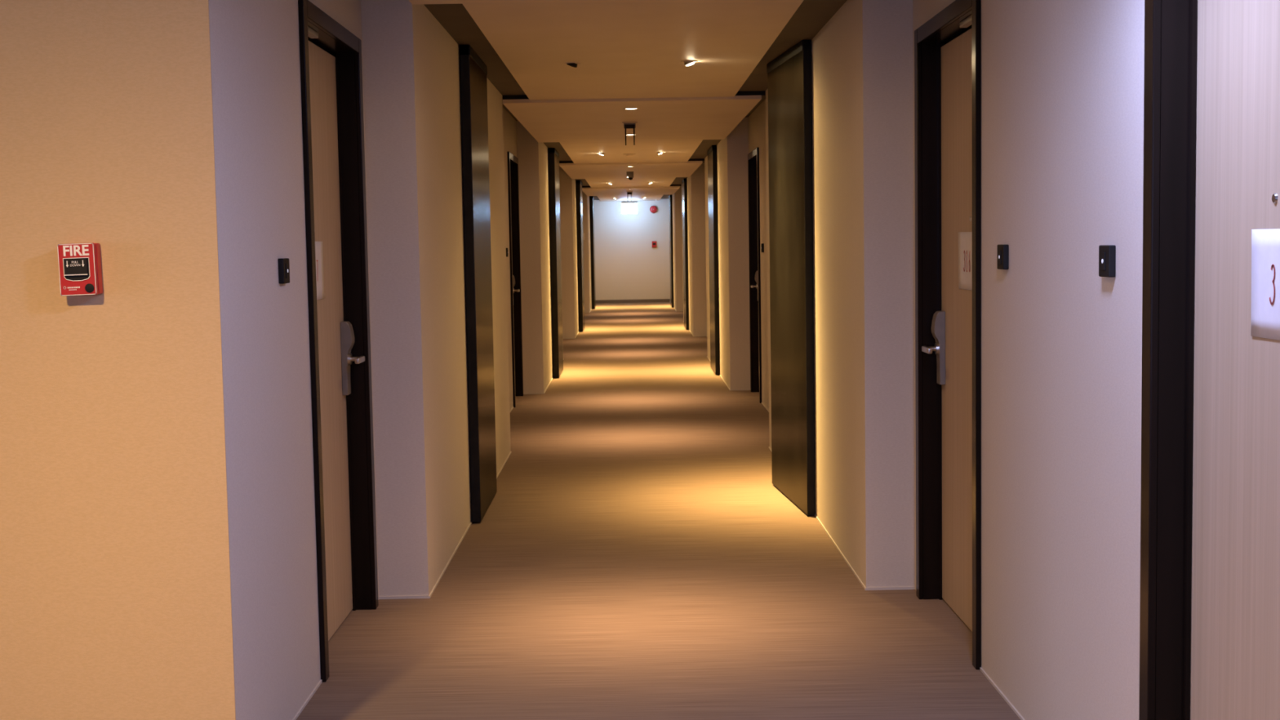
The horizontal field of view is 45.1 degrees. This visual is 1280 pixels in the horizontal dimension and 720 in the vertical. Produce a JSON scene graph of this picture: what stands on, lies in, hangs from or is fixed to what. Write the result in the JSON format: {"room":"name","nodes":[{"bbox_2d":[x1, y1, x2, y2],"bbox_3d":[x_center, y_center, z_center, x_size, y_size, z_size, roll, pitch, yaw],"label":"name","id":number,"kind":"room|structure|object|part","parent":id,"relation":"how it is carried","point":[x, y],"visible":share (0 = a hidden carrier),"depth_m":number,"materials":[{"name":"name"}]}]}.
{"room":"hotel corridor","nodes":[
{"label":"hotel corridor","id":0,"kind":"room"},
{"bbox_2d":[0,0,235,719],"bbox_3d":[-5.056,-0.181,4.150,7.942,2.800,0.426,-1,4,0],"label":"wall","id":1,"kind":"structure","parent":0,"point":[116,602],"depth_m":3.98,"materials":[{"name":"beige paint"}]},
{"bbox_2d":[57,242,102,296],"bbox_3d":[-1.430,-0.232,3.931,0.095,0.132,0.054,-2,4,0],"label":"alarm pull station","id":2,"kind":"object","parent":1,"relation":"attached to","point":[80,272],"visible":1,"depth_m":3.91,"materials":[{"name":"red plastic"}]},
{"bbox_3d":[-1.432,-0.236,3.908,0.058,0.040,0.008,-2,4,0],"label":"pull handle","id":3,"kind":"part","parent":2,"relation":"part of","materials":[{"name":"black paint"}]},
{"bbox_2d":[208,0,591,719],"bbox_3d":[-1.367,-1.492,20.426,0.747,2.800,33.022,-1,4,0],"label":"wall","id":4,"kind":"structure","parent":0,"point":[411,66],"depth_m":6.20,"materials":[{"name":"white paint"}]},
{"bbox_2d":[278,257,289,284],"bbox_3d":[-1.079,-0.271,4.674,0.021,0.076,0.082,-1,4,0],"label":"plate","id":5,"kind":"object","parent":4,"relation":"attached to","point":[283,264],"visible":1,"depth_m":4.64,"materials":[{"name":"black paint"}]},
{"bbox_2d":[297,0,378,681],"bbox_3d":[-1.140,-0.090,5.603,0.133,2.262,1.082,-1,4,0],"label":"door","id":6,"kind":"structure","parent":4,"relation":"in","point":[331,55],"depth_m":5.94,"materials":[{"name":"brown wood"}]},
{"bbox_3d":[-1.143,-1.124,5.247,0.028,0.027,0.340,-1,4,0],"label":"closer rail","id":7,"kind":"part","parent":6,"relation":"part of","materials":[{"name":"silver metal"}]},
{"bbox_2d":[315,241,324,299],"bbox_3d":[-1.165,-0.320,5.524,0.002,0.210,0.297,-1,4,0],"label":"sheet","id":8,"kind":"object","parent":6,"relation":"attached to","point":[318,245],"visible":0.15,"depth_m":5.61,"materials":[{"name":"white paper"}]},
{"bbox_3d":[-1.111,-0.001,5.991,0.064,0.048,0.142,-1,4,0],"label":"handle","id":9,"kind":"part","parent":6,"relation":"part of","materials":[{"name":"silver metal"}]},
{"bbox_2d":[292,309,591,719],"bbox_3d":[-1.070,-0.107,20.532,0.210,0.012,33.026,-1,4,0],"label":"baseboard","id":10,"kind":"structure","parent":4,"relation":"attached to","point":[319,683],"depth_m":6.35,"materials":[{"name":"beige wood"}]},
{"bbox_2d":[459,44,497,522],"bbox_3d":[-0.875,-0.415,8.412,0.053,2.456,0.960,-1,4,0],"label":"metal panel","id":11,"kind":"object","parent":4,"relation":"attached to","point":[473,71],"visible":1,"depth_m":8.10,"materials":[{"name":"black paint"}]},
{"bbox_2d":[506,151,523,407],"bbox_3d":[-1.199,-0.744,14.148,0.133,2.262,1.082,-1,4,0],"label":"door","id":12,"kind":"structure","parent":4,"relation":"in","point":[513,161],"depth_m":14.59,"materials":[{"name":"brown wood"}]},
{"bbox_3d":[-1.171,-0.655,14.536,0.064,0.048,0.142,-1,4,0],"label":"handle","id":13,"kind":"part","parent":12,"relation":"part of","materials":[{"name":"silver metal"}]},
{"bbox_2d":[547,147,563,377],"bbox_3d":[-0.926,-1.075,17.022,0.070,2.456,1.050,-1,4,0],"label":"metal panel","id":14,"kind":"object","parent":4,"relation":"attached to","point":[553,155],"visible":1,"depth_m":16.55,"materials":[{"name":"black paint"}]},
{"bbox_2d":[576,180,585,331],"bbox_3d":[-0.985,-1.729,25.567,0.070,2.456,1.050,-1,4,0],"label":"metal panel","id":15,"kind":"object","parent":4,"relation":"attached to","point":[579,184],"visible":1,"depth_m":25.08,"materials":[{"name":"black paint"}]},
{"bbox_2d":[589,195,595,308],"bbox_3d":[-1.045,-2.383,34.111,0.070,2.456,1.050,-1,4,0],"label":"metal panel","id":16,"kind":"object","parent":4,"relation":"attached to","point":[591,197],"visible":1,"depth_m":33.62,"materials":[{"name":"black paint"}]},
{"bbox_2d":[408,0,847,199],"bbox_3d":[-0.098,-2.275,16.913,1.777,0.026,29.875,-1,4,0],"label":"ceiling","id":17,"kind":"structure","parent":0,"point":[685,118],"depth_m":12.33,"materials":[{"name":"white paint"}]},
{"bbox_2d":[622,121,637,145],"bbox_3d":[-0.082,-1.829,12.467,0.124,0.185,0.110,-1,4,0],"label":"bracket","id":18,"kind":"object","parent":17,"relation":"hanging from","point":[626,125],"visible":1,"depth_m":12.42,"materials":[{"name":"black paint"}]},
{"bbox_3d":[-0.047,-1.816,12.424,0.013,0.165,0.013,-1,4,0],"label":"rod","id":19,"kind":"part","parent":18,"relation":"part of","materials":[{"name":"black paint"}]},
{"bbox_2d":[626,171,633,179],"bbox_3d":[-0.137,-2.531,21.168,0.100,0.113,0.120,-1,4,0],"label":"ceiling camera","id":20,"kind":"object","parent":17,"relation":"attached to","point":[629,174],"visible":1,"depth_m":21.12,"materials":[{"name":"black paint"}]},
{"bbox_2d":[622,107,639,110],"bbox_3d":[-0.064,-1.818,11.144,0.116,0.006,0.116,-1,4,0],"label":"recessed light","id":21,"kind":"object","parent":17,"relation":"in","point":[627,108],"visible":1,"depth_m":11.14,"materials":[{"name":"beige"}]},
{"bbox_2d":[462,0,803,201],"bbox_3d":[-0.131,-2.649,21.495,1.402,0.036,30.731,-1,4,0],"label":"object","id":22,"kind":"structure","parent":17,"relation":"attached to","point":[624,49],"depth_m":7.91,"materials":[{"name":"white paint"}]},
{"bbox_2d":[564,62,581,67],"bbox_3d":[-0.368,-1.619,8.429,0.092,0.036,0.092,-1,4,0],"label":"spotlight","id":23,"kind":"object","parent":22,"relation":"attached to","point":[571,64],"visible":0.98,"depth_m":8.40,"materials":[{"name":"black paint"}]},
{"bbox_2d":[621,200,637,213],"bbox_3d":[-0.247,-3.589,36.081,0.380,0.315,0.070,-1,4,0],"label":"exit sign","id":24,"kind":"object","parent":22,"relation":"hanging from","point":[627,207],"visible":1,"depth_m":36.07,"materials":[{"name":"white plastic"}]},
{"bbox_2d":[622,153,635,155],"bbox_3d":[-0.118,-2.287,17.175,0.140,0.026,0.140,-1,4,0],"label":"smoke detector","id":25,"kind":"object","parent":22,"relation":"attached to","point":[626,154],"visible":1,"depth_m":17.14,"materials":[{"name":"white plastic"}]},
{"bbox_2d":[680,60,697,66],"bbox_3d":[0.267,-1.629,8.432,0.092,0.037,0.092,-1,4,0],"label":"spotlight","id":26,"kind":"object","parent":22,"relation":"attached to","point":[687,63],"visible":1,"depth_m":8.41,"materials":[{"name":"white metal"}]},
{"bbox_2d":[593,198,670,300],"bbox_3d":[-0.256,-2.781,36.995,3.200,2.800,0.200,-1,4,0],"label":"wall","id":27,"kind":"structure","parent":0,"point":[628,266],"depth_m":36.91,"materials":[{"name":"white paint"}]},
{"bbox_2d":[595,298,670,302],"bbox_3d":[-0.182,-1.416,36.993,1.806,0.075,0.012,-1,4,0],"label":"baseboard","id":28,"kind":"structure","parent":27,"relation":"attached to","point":[651,300],"depth_m":36.99,"materials":[{"name":"black wood"}]},
{"bbox_2d":[649,205,657,213],"bbox_3d":[0.323,-3.601,36.795,0.176,0.176,0.082,-1,4,0],"label":"fire alarm","id":29,"kind":"object","parent":27,"relation":"attached to","point":[653,209],"visible":1,"depth_m":36.77,"materials":[{"name":"red plastic"}]},
{"bbox_2d":[652,240,656,247],"bbox_3d":[0.341,-2.772,36.871,0.110,0.150,0.056,-1,4,0],"label":"alarm pull station","id":30,"kind":"object","parent":27,"relation":"attached to","point":[654,242],"visible":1,"depth_m":36.85,"materials":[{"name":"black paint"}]},
{"bbox_2d":[296,302,1020,719],"bbox_3d":[-3.094,0.263,17.550,12.000,0.200,45.000,-1,4,0],"label":"floor","id":31,"kind":"structure","parent":0,"point":[636,553],"depth_m":6.28,"materials":[{"name":"carpet"}]},
{"bbox_2d":[668,0,1144,719],"bbox_3d":[1.163,-1.236,16.512,0.647,2.800,40.900,-1,4,0],"label":"wall","id":32,"kind":"structure","parent":0,"point":[1062,81],"depth_m":4.68,"materials":[{"name":"white paint"}]},
{"bbox_2d":[502,90,764,187],"bbox_3d":[-0.101,-2.482,19.123,1.804,0.048,17.150,-1,4,0],"label":"trim","id":33,"kind":"structure","parent":32,"relation":"attached to","point":[762,92],"depth_m":10.58,"materials":[{"name":"black paint"}]},
{"bbox_2d":[668,194,673,307],"bbox_3d":[0.691,-2.414,34.131,0.046,2.456,1.050,-1,4,0],"label":"metal panel","id":34,"kind":"object","parent":32,"relation":"attached to","point":[670,195],"visible":1,"depth_m":33.66,"materials":[{"name":"black paint"}]},
{"bbox_2d":[681,178,688,329],"bbox_3d":[0.750,-1.760,25.586,0.046,2.456,1.050,-1,4,0],"label":"metal panel","id":35,"kind":"object","parent":32,"relation":"attached to","point":[684,180],"visible":1,"depth_m":25.13,"materials":[{"name":"black paint"}]},
{"bbox_2d":[706,145,719,374],"bbox_3d":[0.809,-1.106,17.041,0.046,2.456,1.050,-1,4,0],"label":"metal panel","id":36,"kind":"object","parent":32,"relation":"attached to","point":[712,152],"visible":1,"depth_m":16.61,"materials":[{"name":"black paint"}]},
{"bbox_2d":[747,146,761,403],"bbox_3d":[1.111,-0.785,14.160,0.133,2.262,1.082,-1,4,0],"label":"door","id":37,"kind":"structure","parent":32,"relation":"in","point":[753,198],"depth_m":14.61,"materials":[{"name":"brown wood"}]},
{"bbox_2d":[760,243,764,252],"bbox_3d":[1.054,-0.966,13.263,0.021,0.076,0.082,-1,4,0],"label":"plate","id":38,"kind":"object","parent":32,"relation":"attached to","point":[762,244],"visible":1,"depth_m":13.22,"materials":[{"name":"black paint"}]},
{"bbox_2d":[766,40,814,515],"bbox_3d":[0.826,-0.452,8.502,0.045,2.456,1.070,-1,4,-5],"label":"metal panel","id":39,"kind":"object","parent":32,"relation":"attached to","point":[789,74],"visible":1,"depth_m":8.33,"materials":[{"name":"black paint"}]},
{"bbox_2d":[673,306,1024,719],"bbox_3d":[0.962,0.158,16.618,0.207,0.012,40.900,-1,4,0],"label":"baseboard","id":40,"kind":"structure","parent":32,"relation":"attached to","point":[981,669],"depth_m":6.36,"materials":[{"name":"beige wood"}]},
{"bbox_2d":[914,0,981,669],"bbox_3d":[1.170,-0.131,5.616,0.133,2.262,1.082,-1,4,0],"label":"door","id":41,"kind":"structure","parent":32,"relation":"in","point":[948,46],"depth_m":5.92,"materials":[{"name":"brown wood"}]},
{"bbox_3d":[1.141,-0.041,6.003,0.064,0.048,0.142,-1,4,0],"label":"handle","id":42,"kind":"part","parent":41,"relation":"part of","materials":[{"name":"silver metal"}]},
{"bbox_2d":[958,231,972,290],"bbox_3d":[1.188,-0.360,5.589,0.002,0.210,0.297,-1,4,0],"label":"sign","id":43,"kind":"object","parent":41,"relation":"attached to","point":[965,238],"visible":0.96,"depth_m":5.62,"materials":[{"name":"white plastic"}]},
{"bbox_3d":[1.141,-1.165,5.260,0.028,0.027,0.340,-1,4,0],"label":"closer rail","id":44,"kind":"part","parent":41,"relation":"part of","materials":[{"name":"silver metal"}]},
{"bbox_2d":[997,244,1008,269],"bbox_3d":[1.113,-0.317,4.729,0.021,0.076,0.082,-1,4,0],"label":"plate","id":45,"kind":"object","parent":32,"relation":"attached to","point":[1002,250],"visible":1,"depth_m":4.69,"materials":[{"name":"black paint"}]},
{"bbox_2d":[1098,244,1115,277],"bbox_3d":[1.120,-0.237,3.697,0.021,0.076,0.082,-1,4,0],"label":"plate","id":46,"kind":"object","parent":32,"relation":"attached to","point":[1107,253],"visible":1,"depth_m":3.67,"materials":[{"name":"black paint"}]},
{"bbox_2d":[1138,0,1279,719],"bbox_3d":[1.189,0.077,2.897,0.133,2.262,1.082,-1,4,0],"label":"door","id":47,"kind":"structure","parent":32,"relation":"in","point":[1210,603],"depth_m":3.28,"materials":[{"name":"beige wood"}]},
{"bbox_3d":[1.189,0.077,2.897,0.133,2.262,1.082,-1,4,0],"label":"frame","id":48,"kind":"part","parent":47,"relation":"part of","materials":[{"name":"black wood"}]},
{"bbox_2d":[1250,228,1279,340],"bbox_3d":[1.207,-0.141,2.888,0.002,0.210,0.297,-1,4,0],"label":"number sign","id":49,"kind":"object","parent":47,"relation":"attached to","point":[1265,243],"visible":1,"depth_m":2.97,"materials":[{"name":"white plastic"}]}
]}

